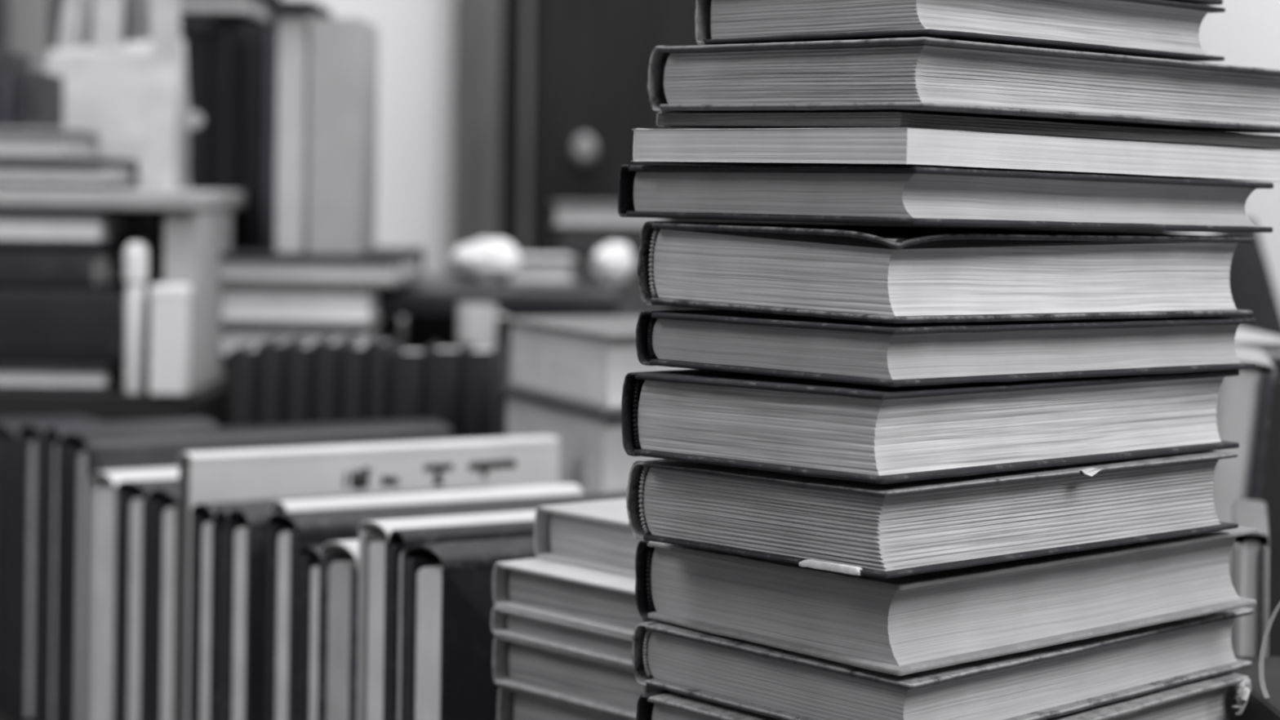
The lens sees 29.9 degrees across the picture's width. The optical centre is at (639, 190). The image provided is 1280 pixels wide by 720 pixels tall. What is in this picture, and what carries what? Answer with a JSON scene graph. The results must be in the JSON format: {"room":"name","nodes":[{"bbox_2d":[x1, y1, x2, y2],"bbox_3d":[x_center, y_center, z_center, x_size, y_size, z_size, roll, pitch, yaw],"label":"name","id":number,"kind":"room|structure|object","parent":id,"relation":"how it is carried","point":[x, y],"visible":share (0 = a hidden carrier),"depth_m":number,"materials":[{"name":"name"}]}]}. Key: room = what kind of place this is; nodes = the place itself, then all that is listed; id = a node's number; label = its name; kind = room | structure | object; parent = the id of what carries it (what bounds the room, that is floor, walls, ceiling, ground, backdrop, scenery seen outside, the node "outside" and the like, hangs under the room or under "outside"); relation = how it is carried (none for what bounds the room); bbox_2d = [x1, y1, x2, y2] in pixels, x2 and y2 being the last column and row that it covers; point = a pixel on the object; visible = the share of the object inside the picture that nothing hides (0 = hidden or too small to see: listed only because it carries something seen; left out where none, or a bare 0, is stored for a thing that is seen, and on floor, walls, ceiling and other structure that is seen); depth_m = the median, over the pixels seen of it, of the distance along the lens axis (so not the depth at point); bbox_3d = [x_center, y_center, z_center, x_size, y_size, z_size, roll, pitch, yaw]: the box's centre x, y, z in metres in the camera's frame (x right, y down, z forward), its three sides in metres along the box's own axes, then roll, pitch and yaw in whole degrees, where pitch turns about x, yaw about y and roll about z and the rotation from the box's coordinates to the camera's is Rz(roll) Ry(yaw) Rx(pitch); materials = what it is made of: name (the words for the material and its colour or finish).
{"room":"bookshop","nodes":[
{"label":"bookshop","id":0,"kind":"room"},
{"bbox_2d":[302,0,454,319],"bbox_3d":[-0.364,-0.220,3.460,0.233,2.700,0.480,1,0,0],"label":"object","id":1,"kind":"structure","parent":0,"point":[415,51],"depth_m":3.22,"materials":[{"name":"paint"}]},
{"bbox_2d":[1198,0,1279,305],"bbox_3d":[0.003,-0.215,3.750,5.200,2.700,0.100,1,0,0],"label":"wall","id":2,"kind":"structure","parent":0,"point":[1247,33],"depth_m":3.70,"materials":[{"name":"paint"}]},
{"bbox_3d":[-0.016,1.160,1.350,5.200,0.050,5.100,1,0,0],"label":"floor","id":3,"kind":"structure","parent":0,"visible":0},
{"bbox_2d":[0,711,13,719],"bbox_3d":[-0.010,0.760,1.600,2.500,0.750,2.100,1,0,0],"label":"display table","id":4,"kind":"object","parent":3,"relation":"on","point":[2,716],"visible":0.02,"depth_m":1.73,"materials":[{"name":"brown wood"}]},
{"bbox_2d":[0,415,102,719],"bbox_3d":[-0.447,0.275,1.788,0.075,0.208,0.132,1,0,-31],"label":"book","id":5,"kind":"object","parent":4,"relation":"on","point":[9,427],"visible":0.25,"depth_m":1.73,"materials":[{"name":"paper"}]},
{"bbox_2d":[0,377,228,427],"bbox_3d":[-0.696,0.265,2.083,0.715,0.221,0.435,1,0,0],"label":"shelf","id":6,"kind":"object","parent":4,"relation":"on","point":[210,402],"visible":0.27,"depth_m":1.86,"materials":[{"name":"grey wood"}]},
{"bbox_2d":[0,354,149,392],"bbox_3d":[-0.489,0.147,2.000,0.145,0.022,0.240,1,0,0],"label":"book","id":7,"kind":"object","parent":6,"relation":"on","point":[16,377],"visible":0.34,"depth_m":1.89,"materials":[{"name":"fabric"}]},
{"bbox_2d":[0,278,163,364],"bbox_3d":[-0.477,0.106,1.999,0.138,0.059,0.242,1,0,0],"label":"book","id":8,"kind":"object","parent":7,"relation":"on","point":[47,326],"visible":0.59,"depth_m":1.88,"materials":[{"name":"fabric"}]},
{"bbox_2d":[0,241,155,288],"bbox_3d":[-0.491,0.060,2.004,0.124,0.033,0.242,1,0,0],"label":"book","id":9,"kind":"object","parent":8,"relation":"on","point":[20,266],"visible":0.74,"depth_m":1.88,"materials":[{"name":"fabric"}]},
{"bbox_2d":[0,208,164,247],"bbox_3d":[-0.490,0.029,2.000,0.140,0.029,0.240,1,0,0],"label":"book","id":10,"kind":"object","parent":9,"relation":"on","point":[18,227],"visible":0.87,"depth_m":1.89,"materials":[{"name":"paper"}]},
{"bbox_2d":[0,187,245,210],"bbox_3d":[-0.454,0.007,1.995,0.218,0.016,0.240,1,0,0],"label":"shelf","id":11,"kind":"object","parent":10,"relation":"on","point":[20,198],"visible":0.98,"depth_m":1.88,"materials":[{"name":"grey wood"}]},
{"bbox_2d":[0,156,138,189],"bbox_3d":[-0.496,-0.014,1.945,0.154,0.024,0.120,1,0,0],"label":"book","id":12,"kind":"object","parent":11,"relation":"on","point":[15,172],"visible":0.96,"depth_m":1.89,"materials":[{"name":"paper"}]},
{"bbox_2d":[0,127,99,158],"bbox_3d":[-0.514,-0.038,1.950,0.122,0.023,0.120,1,0,0],"label":"book","id":13,"kind":"object","parent":12,"relation":"on","point":[20,142],"visible":0.88,"depth_m":1.90,"materials":[{"name":"fabric"}]},
{"bbox_2d":[0,73,13,127],"bbox_3d":[-0.503,-0.071,1.950,0.010,0.043,0.101,1,0,0],"label":"book","id":14,"kind":"object","parent":13,"relation":"on","point":[6,79],"visible":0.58,"depth_m":1.90,"materials":[{"name":"paper"}]},
{"bbox_2d":[12,70,63,128],"bbox_3d":[-0.489,-0.072,1.950,0.017,0.045,0.101,1,0,0],"label":"book","id":15,"kind":"object","parent":13,"relation":"on","point":[37,97],"visible":0.85,"depth_m":1.91,"materials":[{"name":"paper"}]},
{"bbox_2d":[47,0,190,190],"bbox_3d":[-0.447,-0.131,2.055,0.116,0.261,0.072,1,0,0],"label":"bag","id":16,"kind":"object","parent":11,"relation":"on","point":[134,94],"visible":0.76,"depth_m":2.04,"materials":[{"name":"white plastic"}]},
{"bbox_2d":[123,242,148,393],"bbox_3d":[-0.397,0.100,1.885,0.019,0.118,0.019,1,0,0],"label":"bottle","id":17,"kind":"object","parent":6,"relation":"on","point":[135,265],"visible":1,"depth_m":1.88,"materials":[{"name":"white plastic"}]},
{"bbox_2d":[148,284,191,395],"bbox_3d":[-0.367,0.117,1.874,0.029,0.085,0.025,1,0,0],"label":"book","id":18,"kind":"object","parent":6,"relation":"on","point":[170,304],"visible":1,"depth_m":1.86,"materials":[{"name":"white paper"}]},
{"bbox_2d":[163,209,232,392],"bbox_3d":[-0.362,0.088,1.970,0.027,0.143,0.160,1,0,0],"label":"panel","id":19,"kind":"object","parent":6,"relation":"on","point":[195,241],"visible":0.69,"depth_m":1.91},
{"bbox_2d":[14,417,219,719],"bbox_3d":[-0.374,0.273,1.719,0.130,0.214,0.059,1,0,-31],"label":"book","id":20,"kind":"object","parent":4,"relation":"on","point":[31,437],"visible":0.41,"depth_m":1.69,"materials":[{"name":"fabric"}]},
{"bbox_2d":[40,421,212,719],"bbox_3d":[-0.357,0.272,1.672,0.110,0.217,0.037,1,0,-31],"label":"book","id":21,"kind":"object","parent":4,"relation":"on","point":[52,435],"visible":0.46,"depth_m":1.65,"materials":[{"name":"paper"}]},
{"bbox_2d":[86,466,178,719],"bbox_3d":[-0.268,0.282,1.601,0.190,0.198,0.054,1,0,-31],"label":"book","id":22,"kind":"object","parent":4,"relation":"on","point":[103,484],"visible":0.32,"depth_m":1.56,"materials":[{"name":"fabric"}]},
{"bbox_2d":[113,477,178,719],"bbox_3d":[-0.238,0.283,1.552,0.190,0.198,0.059,1,0,-31],"label":"book","id":23,"kind":"object","parent":4,"relation":"on","point":[132,495],"visible":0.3,"depth_m":1.51,"materials":[{"name":"paper"}]},
{"bbox_2d":[146,487,178,719],"bbox_3d":[-0.209,0.282,1.504,0.190,0.200,0.050,1,0,-31],"label":"book","id":24,"kind":"object","parent":4,"relation":"on","point":[163,503],"visible":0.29,"depth_m":1.46,"materials":[{"name":"paper"}]},
{"bbox_2d":[213,505,271,719],"bbox_3d":[-0.159,0.283,1.421,0.190,0.200,0.019,1,0,-31],"label":"book","id":25,"kind":"object","parent":4,"relation":"on","point":[222,514],"visible":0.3,"depth_m":1.38,"materials":[{"name":"paper"}]},
{"bbox_2d":[227,342,257,426],"bbox_3d":[-0.303,0.251,1.863,0.021,0.260,0.105,1,0,0],"label":"book","id":26,"kind":"object","parent":4,"relation":"on","point":[242,360],"visible":0.23,"depth_m":1.81,"materials":[{"name":"fabric"}]},
{"bbox_2d":[225,506,271,719],"bbox_3d":[-0.146,0.282,1.398,0.190,0.202,0.033,1,0,-31],"label":"book","id":27,"kind":"object","parent":4,"relation":"on","point":[248,529],"visible":0.26,"depth_m":1.34,"materials":[{"name":"fabric"}]},
{"bbox_2d":[57,418,452,719],"bbox_3d":[-0.265,0.273,1.670,0.266,0.217,0.060,1,0,-31],"label":"book","id":28,"kind":"object","parent":4,"relation":"on","point":[82,455],"visible":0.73,"depth_m":1.61,"materials":[{"name":"fabric"}]},
{"bbox_2d":[256,336,301,426],"bbox_3d":[-0.282,0.249,1.863,0.020,0.265,0.105,1,0,0],"label":"book","id":29,"kind":"object","parent":4,"relation":"on","point":[270,353],"visible":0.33,"depth_m":1.81,"materials":[{"name":"fabric"}]},
{"bbox_2d":[283,338,312,424],"bbox_3d":[-0.261,0.250,1.863,0.020,0.263,0.105,1,0,0],"label":"book","id":30,"kind":"object","parent":4,"relation":"on","point":[298,357],"visible":0.19,"depth_m":1.81,"materials":[{"name":"fabric"}]},
{"bbox_2d":[297,545,323,719],"bbox_3d":[-0.102,0.286,1.306,0.170,0.195,0.028,1,0,-31],"label":"book","id":31,"kind":"object","parent":4,"relation":"on","point":[310,556],"visible":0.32,"depth_m":1.27,"materials":[{"name":"fabric"}]},
{"bbox_2d":[311,335,353,423],"bbox_3d":[-0.240,0.249,1.863,0.020,0.266,0.105,1,0,0],"label":"book","id":32,"kind":"object","parent":4,"relation":"on","point":[326,353],"visible":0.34,"depth_m":1.81,"materials":[{"name":"fabric"}]},
{"bbox_2d":[319,539,359,719],"bbox_3d":[-0.083,0.283,1.274,0.170,0.202,0.046,1,0,-31],"label":"book","id":33,"kind":"object","parent":4,"relation":"on","point":[340,559],"visible":0.24,"depth_m":1.24,"materials":[{"name":"paper"}]},
{"bbox_2d":[189,486,494,719],"bbox_3d":[-0.174,0.283,1.446,0.190,0.199,0.038,1,0,-31],"label":"book","id":34,"kind":"object","parent":4,"relation":"on","point":[203,514],"visible":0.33,"depth_m":1.40,"materials":[{"name":"paper"}]},
{"bbox_2d":[338,339,366,422],"bbox_3d":[-0.219,0.251,1.863,0.020,0.263,0.105,1,0,0],"label":"book","id":35,"kind":"object","parent":4,"relation":"on","point":[353,357],"visible":0.27,"depth_m":1.81,"materials":[{"name":"fabric"}]},
{"bbox_2d":[175,435,559,719],"bbox_3d":[-0.165,0.270,1.487,0.249,0.226,0.022,1,0,-31],"label":"book","id":36,"kind":"object","parent":4,"relation":"on","point":[296,472],"visible":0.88,"depth_m":1.46,"materials":[{"name":"paper"}]},
{"bbox_2d":[365,334,401,421],"bbox_3d":[-0.200,0.249,1.863,0.017,0.267,0.105,1,0,0],"label":"book","id":37,"kind":"object","parent":4,"relation":"on","point":[378,350],"visible":0.32,"depth_m":1.81,"materials":[{"name":"fabric"}]},
{"bbox_2d":[389,343,431,420],"bbox_3d":[-0.178,0.253,1.863,0.026,0.260,0.105,1,0,0],"label":"book","id":38,"kind":"object","parent":4,"relation":"on","point":[406,369],"visible":0.2,"depth_m":1.81,"materials":[{"name":"fabric"}]},
{"bbox_2d":[270,483,582,515],"bbox_3d":[-0.121,0.278,1.378,0.187,0.210,0.025,1,0,-31],"label":"book","id":39,"kind":"object","parent":4,"relation":"on","point":[363,501],"visible":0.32,"depth_m":1.37,"materials":[{"name":"paper"}]},
{"bbox_2d":[356,510,535,719],"bbox_3d":[-0.055,0.275,1.243,0.185,0.218,0.035,1,0,-31],"label":"book","id":40,"kind":"object","parent":4,"relation":"on","point":[374,535],"visible":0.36,"depth_m":1.20,"materials":[{"name":"fabric"}]},
{"bbox_2d":[265,491,627,719],"bbox_3d":[-0.091,0.280,1.356,0.241,0.208,0.043,1,0,-31],"label":"book","id":41,"kind":"object","parent":4,"relation":"on","point":[288,532],"visible":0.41,"depth_m":1.30,"materials":[{"name":"paper"}]},
{"bbox_2d":[424,341,469,439],"bbox_3d":[-0.151,0.252,1.863,0.027,0.262,0.105,1,0,0],"label":"book","id":42,"kind":"object","parent":4,"relation":"on","point":[443,366],"visible":0.27,"depth_m":1.81,"materials":[{"name":"fabric"}]},
{"bbox_2d":[399,320,502,387],"bbox_3d":[-0.004,0.265,2.280,0.640,0.240,0.680,1,0,0],"label":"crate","id":43,"kind":"object","parent":4,"relation":"on","point":[402,322],"visible":0.02,"depth_m":2.32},
{"bbox_2d":[220,316,399,358],"bbox_3d":[-0.303,0.126,2.130,0.153,0.029,0.260,1,0,0],"label":"book","id":44,"kind":"object","parent":43,"relation":"on","point":[233,335],"visible":0.33,"depth_m":2.01,"materials":[{"name":"paper"}]},
{"bbox_2d":[221,284,389,325],"bbox_3d":[-0.301,0.096,2.130,0.157,0.033,0.260,1,0,0],"label":"book","id":45,"kind":"object","parent":44,"relation":"on","point":[242,304],"visible":0.49,"depth_m":2.01,"materials":[{"name":"paper"}]},
{"bbox_2d":[220,247,424,287],"bbox_3d":[-0.298,0.066,2.125,0.190,0.027,0.260,1,0,0],"label":"book","id":46,"kind":"object","parent":45,"relation":"on","point":[389,267],"visible":0.63,"depth_m":2.00,"materials":[{"name":"paper"}]},
{"bbox_2d":[180,26,212,190],"bbox_3d":[-0.396,-0.047,2.189,0.028,0.196,0.123,1,0,0],"label":"book","id":47,"kind":"object","parent":46,"relation":"on","point":[198,58],"visible":0.47,"depth_m":2.13,"materials":[{"name":"fabric"}]},
{"bbox_2d":[210,17,266,248],"bbox_3d":[-0.365,-0.050,2.179,0.029,0.204,0.121,1,0,0],"label":"book","id":48,"kind":"object","parent":46,"relation":"on","point":[228,34],"visible":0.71,"depth_m":2.12,"materials":[{"name":"fabric"}]},
{"bbox_2d":[178,0,272,22],"bbox_3d":[-0.376,-0.165,2.165,0.069,0.018,0.130,1,0,0],"label":"book","id":49,"kind":"object","parent":48,"relation":"on","point":[199,11],"visible":0.75,"depth_m":2.11,"materials":[{"name":"paper"}]},
{"bbox_2d":[243,31,265,249],"bbox_3d":[-0.338,-0.043,2.159,0.016,0.190,0.121,1,0,0],"label":"book","id":50,"kind":"object","parent":46,"relation":"on","point":[255,41],"visible":0.61,"depth_m":2.10,"materials":[{"name":"fabric"}]},
{"bbox_2d":[262,28,277,249],"bbox_3d":[-0.323,-0.044,2.151,0.010,0.193,0.119,1,0,0],"label":"book","id":51,"kind":"object","parent":46,"relation":"on","point":[271,35],"visible":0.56,"depth_m":2.09,"materials":[{"name":"fabric"}]},
{"bbox_2d":[275,11,318,253],"bbox_3d":[-0.293,-0.049,2.080,0.026,0.203,0.119,1,0,0],"label":"book","id":52,"kind":"object","parent":46,"relation":"on","point":[293,27],"visible":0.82,"depth_m":2.02,"materials":[{"name":"paper"}]},
{"bbox_2d":[264,0,332,17],"bbox_3d":[-0.293,-0.155,2.065,0.041,0.008,0.120,1,0,0],"label":"book","id":53,"kind":"object","parent":52,"relation":"on","point":[313,7],"visible":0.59,"depth_m":2.01,"materials":[{"name":"fabric"}]},
{"bbox_2d":[306,17,378,253],"bbox_3d":[-0.256,-0.045,2.071,0.045,0.197,0.119,1,0,0],"label":"book","id":54,"kind":"object","parent":46,"relation":"on","point":[343,101],"visible":1,"depth_m":2.01,"materials":[{"name":"fabric"}]},
{"bbox_2d":[457,302,507,350],"bbox_3d":[-0.133,0.119,2.002,0.041,0.048,0.033,1,0,-33],"label":"mug","id":55,"kind":"object","parent":43,"relation":"on","point":[476,322],"visible":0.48,"depth_m":1.99,"materials":[{"name":"ceramic"}]},
{"bbox_2d":[401,299,635,348],"bbox_3d":[-0.110,0.127,2.310,0.212,0.032,0.300,1,0,0],"label":"book","id":56,"kind":"object","parent":43,"relation":"on","point":[421,332],"visible":0.27,"depth_m":2.17,"materials":[{"name":"fabric"}]},
{"bbox_2d":[381,274,619,317],"bbox_3d":[-0.122,0.099,2.260,0.204,0.024,0.361,1,0,0],"label":"book","id":57,"kind":"object","parent":56,"relation":"on","point":[427,295],"visible":0.72,"depth_m":2.08,"materials":[{"name":"fabric"}]},
{"bbox_2d":[447,238,521,284],"bbox_3d":[-0.144,0.066,2.221,0.068,0.042,0.053,1,0,0],"label":"crumpled paper","id":58,"kind":"object","parent":57,"relation":"on","point":[483,260],"visible":1,"depth_m":2.20,"materials":[{"name":"white paper"}]},
{"bbox_2d":[506,253,577,283],"bbox_3d":[-0.098,0.075,2.323,0.065,0.024,0.120,1,0,-6],"label":"book","id":59,"kind":"object","parent":57,"relation":"on","point":[535,268],"visible":0.7,"depth_m":2.27,"materials":[{"name":"paper"}]},
{"bbox_2d":[591,241,634,285],"bbox_3d":[-0.025,0.068,2.220,0.039,0.041,0.042,1,0,0],"label":"crumpled paper","id":60,"kind":"object","parent":57,"relation":"on","point":[613,264],"visible":1,"depth_m":2.21,"materials":[{"name":"white paper"}]},
{"bbox_2d":[548,244,667,315],"bbox_3d":[-0.032,0.102,2.520,0.125,0.086,0.120,1,0,0],"label":"book","id":61,"kind":"object","parent":43,"relation":"on","point":[583,266],"visible":0.17,"depth_m":2.47,"materials":[{"name":"fabric"}]},
{"bbox_2d":[556,226,641,248],"bbox_3d":[-0.030,0.049,2.520,0.111,0.020,0.120,1,0,0],"label":"book","id":62,"kind":"object","parent":61,"relation":"on","point":[580,237],"visible":0.59,"depth_m":2.47,"materials":[{"name":"fabric"}]},
{"bbox_2d":[551,201,667,227],"bbox_3d":[-0.031,0.026,2.518,0.117,0.025,0.120,1,0,2],"label":"book","id":63,"kind":"object","parent":62,"relation":"on","point":[568,214],"visible":0.62,"depth_m":2.46,"materials":[{"name":"paper"}]},
{"bbox_2d":[386,520,534,719],"bbox_3d":[-0.043,0.276,1.218,0.180,0.218,0.020,1,0,-31],"label":"book","id":64,"kind":"object","parent":4,"relation":"on","point":[399,540],"visible":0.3,"depth_m":1.17,"materials":[{"name":"paper"}]},
{"bbox_2d":[404,536,537,719],"bbox_3d":[-0.025,0.278,1.192,0.185,0.214,0.041,1,0,-31],"label":"book","id":65,"kind":"object","parent":4,"relation":"on","point":[450,604],"visible":0.34,"depth_m":1.14,"materials":[{"name":"paper"}]},
{"bbox_2d":[460,342,501,439],"bbox_3d":[-0.124,0.252,1.863,0.024,0.262,0.105,1,0,0],"label":"book","id":66,"kind":"object","parent":4,"relation":"on","point":[481,371],"visible":0.38,"depth_m":1.81,"materials":[{"name":"fabric"}]},
{"bbox_2d":[1159,218,1279,336],"bbox_3d":[0.493,0.201,1.879,0.144,0.358,0.161,1,0,0],"label":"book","id":67,"kind":"object","parent":4,"relation":"on","point":[1251,285],"visible":0.25,"depth_m":1.80,"materials":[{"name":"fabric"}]},
{"bbox_2d":[1211,346,1275,577],"bbox_3d":[0.301,0.237,1.274,0.061,0.304,0.120,1,0,12],"label":"book","id":68,"kind":"object","parent":4,"relation":"on","point":[1244,400],"visible":0.38,"depth_m":1.22,"materials":[{"name":"fabric"}]},
{"bbox_2d":[1231,499,1270,656],"bbox_3d":[0.287,0.271,1.136,0.017,0.235,0.120,1,0,14],"label":"book","id":69,"kind":"object","parent":4,"relation":"on","point":[1250,575],"visible":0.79,"depth_m":1.08,"materials":[{"name":"fabric"}]},
{"bbox_2d":[1226,656,1279,719],"bbox_3d":[0.308,0.297,0.980,0.120,0.183,0.160,1,0,0],"label":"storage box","id":70,"kind":"object","parent":4,"relation":"on","point":[1258,707],"visible":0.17,"depth_m":1.00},
{"bbox_2d":[1259,376,1279,657],"bbox_3d":[0.394,0.249,1.460,0.140,0.283,0.200,1,0,0],"label":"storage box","id":71,"kind":"object","parent":4,"relation":"on","point":[1270,486],"visible":0.02,"depth_m":1.36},
{"bbox_2d":[1268,357,1279,376],"bbox_3d":[0.355,0.101,1.455,0.054,0.010,0.160,1,0,0],"label":"book","id":72,"kind":"object","parent":71,"relation":"on","point":[1275,361],"visible":0.05,"depth_m":1.38,"materials":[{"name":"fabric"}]},
{"bbox_2d":[1234,326,1279,357],"bbox_3d":[0.356,0.091,1.455,0.053,0.009,0.160,1,0,0],"label":"book","id":73,"kind":"object","parent":72,"relation":"on","point":[1269,344],"visible":0.34,"depth_m":1.38,"materials":[{"name":"white paper"}]},
{"bbox_3d":[0.127,0.374,0.970,0.215,0.026,0.146,1,0,-40],"label":"book","id":74,"kind":"object","parent":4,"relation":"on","visible":0},
{"label":"book","id":75,"kind":"object","parent":74,"relation":"on","visible":0},
{"label":"book","id":76,"kind":"object","parent":75,"relation":"on","visible":0},
{"label":"book","id":77,"kind":"object","parent":76,"relation":"on","visible":0},
{"label":"book","id":78,"kind":"object","parent":77,"relation":"on","visible":0},
{"bbox_3d":[0.123,0.237,0.971,0.215,0.026,0.146,-1,2,-42],"label":"book","id":79,"kind":"object","parent":78,"relation":"on","visible":0},
{"bbox_2d":[635,671,1251,719],"bbox_3d":[0.129,0.211,0.968,0.220,0.032,0.148,1,0,-43],"label":"book","id":80,"kind":"object","parent":79,"relation":"on","point":[1205,699],"visible":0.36,"depth_m":0.95,"materials":[{"name":"paper"}]},
{"bbox_2d":[631,607,1253,719],"bbox_3d":[0.127,0.185,0.979,0.219,0.031,0.148,1,0,-43],"label":"book","id":81,"kind":"object","parent":80,"relation":"on","point":[1045,682],"visible":0.54,"depth_m":0.92,"materials":[{"name":"paper"}]},
{"bbox_2d":[635,525,1256,675],"bbox_3d":[0.126,0.155,0.973,0.208,0.037,0.150,1,0,-39],"label":"book","id":82,"kind":"object","parent":81,"relation":"on","point":[913,624],"visible":0.73,"depth_m":0.91,"materials":[{"name":"paper"}]},
{"bbox_2d":[626,450,1238,578],"bbox_3d":[0.119,0.121,0.954,0.206,0.034,0.143,1,0,-40],"label":"book","id":83,"kind":"object","parent":82,"relation":"on","point":[921,526],"visible":0.79,"depth_m":0.90,"materials":[{"name":"paper"}]},
{"bbox_2d":[621,368,1239,484],"bbox_3d":[0.119,0.088,0.957,0.220,0.037,0.136,1,-1,-43],"label":"book","id":84,"kind":"object","parent":83,"relation":"on","point":[851,432],"visible":0.88,"depth_m":0.89,"materials":[{"name":"paper"}]},
{"bbox_2d":[635,309,1256,386],"bbox_3d":[0.125,0.060,0.960,0.217,0.023,0.138,1,0,-41],"label":"book","id":85,"kind":"object","parent":84,"relation":"on","point":[777,345],"visible":0.87,"depth_m":0.90,"materials":[{"name":"paper"}]},
{"bbox_2d":[636,221,1254,324],"bbox_3d":[0.125,0.032,0.963,0.213,0.036,0.141,1,0,-40],"label":"book","id":86,"kind":"object","parent":85,"relation":"on","point":[894,274],"visible":1,"depth_m":0.91,"materials":[{"name":"paper"}]},
{"bbox_2d":[617,164,1274,232],"bbox_3d":[0.125,0.004,0.968,0.219,0.024,0.160,1,0,-41],"label":"book","id":87,"kind":"object","parent":86,"relation":"on","point":[882,195],"visible":1,"depth_m":0.90,"materials":[{"name":"paper"}]},
{"bbox_2d":[631,127,1279,181],"bbox_3d":[0.134,-0.014,0.968,0.238,0.017,0.145,1,0,-42],"label":"book","id":88,"kind":"object","parent":87,"relation":"on","point":[894,146],"visible":0.88,"depth_m":0.90,"materials":[{"name":"paper"}]},
{"bbox_2d":[656,111,1279,150],"bbox_3d":[0.142,-0.024,0.977,0.240,0.011,0.138,1,0,-39],"label":"book","id":89,"kind":"object","parent":88,"relation":"on","point":[863,119],"visible":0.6,"depth_m":0.91,"materials":[{"name":"paper"}]},
{"bbox_2d":[647,36,1279,133],"bbox_3d":[0.142,-0.040,0.974,0.242,0.030,0.148,1,0,-41],"label":"book","id":90,"kind":"object","parent":89,"relation":"on","point":[922,74],"visible":0.88,"depth_m":0.91,"materials":[{"name":"paper"}]},
{"bbox_2d":[694,0,1226,62],"bbox_3d":[0.132,-0.066,0.963,0.196,0.024,0.117,1,0,-44],"label":"book","id":91,"kind":"object","parent":90,"relation":"on","point":[1152,28],"visible":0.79,"depth_m":0.92,"materials":[{"name":"paper"}]},
{"bbox_3d":[0.024,0.369,1.110,0.150,0.033,0.105,1,0,-41],"label":"book","id":92,"kind":"object","parent":4,"relation":"on","visible":0},
{"bbox_3d":[0.024,0.336,1.110,0.150,0.033,0.105,1,0,-41],"label":"book","id":93,"kind":"object","parent":92,"relation":"on","visible":0},
{"bbox_3d":[0.025,0.303,1.110,0.150,0.033,0.105,1,0,-41],"label":"book","id":94,"kind":"object","parent":93,"relation":"on","visible":0},
{"bbox_3d":[0.025,0.270,1.110,0.150,0.033,0.105,1,0,-41],"label":"book","id":95,"kind":"object","parent":94,"relation":"on","visible":0},
{"bbox_2d":[497,684,635,719],"bbox_3d":[0.025,0.240,1.111,0.150,0.026,0.105,1,0,-42],"label":"book","id":96,"kind":"object","parent":95,"relation":"on","point":[513,704],"visible":0.23,"depth_m":1.09,"materials":[{"name":"paper"}]},
{"bbox_2d":[493,635,662,719],"bbox_3d":[0.023,0.216,1.111,0.150,0.023,0.105,1,0,-42],"label":"book","id":97,"kind":"object","parent":96,"relation":"on","point":[608,686],"visible":0.29,"depth_m":1.07,"materials":[{"name":"paper"}]},
{"bbox_2d":[491,606,632,666],"bbox_3d":[0.023,0.198,1.110,0.150,0.013,0.105,1,0,-42],"label":"book","id":98,"kind":"object","parent":97,"relation":"on","point":[523,626],"visible":0.28,"depth_m":1.07,"materials":[{"name":"paper"}]},
{"bbox_2d":[492,557,655,637],"bbox_3d":[0.024,0.182,1.110,0.150,0.020,0.105,1,0,-41],"label":"book","id":99,"kind":"object","parent":98,"relation":"on","point":[605,601],"visible":0.34,"depth_m":1.07,"materials":[{"name":"paper"}]},
{"bbox_2d":[533,497,639,577],"bbox_3d":[0.042,0.160,1.123,0.150,0.024,0.105,1,0,-40],"label":"book","id":100,"kind":"object","parent":99,"relation":"on","point":[597,535],"visible":0.29,"depth_m":1.10,"materials":[{"name":"paper"}]},
{"bbox_3d":[0.046,0.368,1.650,0.240,0.036,0.205,1,0,-22],"label":"book","id":101,"kind":"object","parent":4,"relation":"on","visible":0},
{"bbox_3d":[0.046,0.332,1.650,0.240,0.036,0.205,1,0,-22],"label":"book","id":102,"kind":"object","parent":101,"relation":"on","visible":0},
{"bbox_3d":[0.047,0.296,1.650,0.240,0.036,0.205,1,0,-22],"label":"book","id":103,"kind":"object","parent":102,"relation":"on","visible":0},
{"bbox_3d":[0.047,0.261,1.650,0.240,0.036,0.205,1,0,-22],"label":"book","id":104,"kind":"object","parent":103,"relation":"on","visible":0},
{"bbox_3d":[0.048,0.225,1.650,0.240,0.036,0.205,1,0,-22],"label":"book","id":105,"kind":"object","parent":104,"relation":"on","visible":0},
{"bbox_2d":[497,387,662,493],"bbox_3d":[0.049,0.174,1.649,0.240,0.066,0.203,1,0,-22],"label":"book","id":106,"kind":"object","parent":105,"relation":"on","point":[593,457],"visible":0.19,"depth_m":1.56,"materials":[{"name":"paper"}]},
{"bbox_2d":[502,315,691,413],"bbox_3d":[0.052,0.117,1.649,0.240,0.050,0.203,1,0,-22],"label":"book","id":107,"kind":"object","parent":106,"relation":"on","point":[582,362],"visible":0.38,"depth_m":1.59,"materials":[{"name":"paper"}]},
{"bbox_2d":[148,12,278,278],"bbox_3d":[-1.146,0.019,3.410,1.300,2.200,0.420,1,0,0],"label":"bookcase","id":108,"kind":"object","parent":3,"relation":"on","point":[156,251],"visible":0.02,"depth_m":3.60,"materials":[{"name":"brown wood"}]},
{"bbox_2d":[5,0,53,73],"bbox_3d":[-0.828,-0.208,3.320,0.058,0.209,0.161,1,0,0],"label":"book","id":109,"kind":"object","parent":108,"relation":"on","point":[28,24],"visible":0.2,"depth_m":3.24,"materials":[{"name":"paper"}]},
{"bbox_2d":[450,0,1159,310],"bbox_3d":[0.226,0.038,3.356,0.947,2.200,0.488,1,0,0],"label":"tall cabinet","id":110,"kind":"object","parent":3,"relation":"on","point":[549,96],"visible":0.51,"depth_m":3.15,"materials":[{"name":"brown wood"}]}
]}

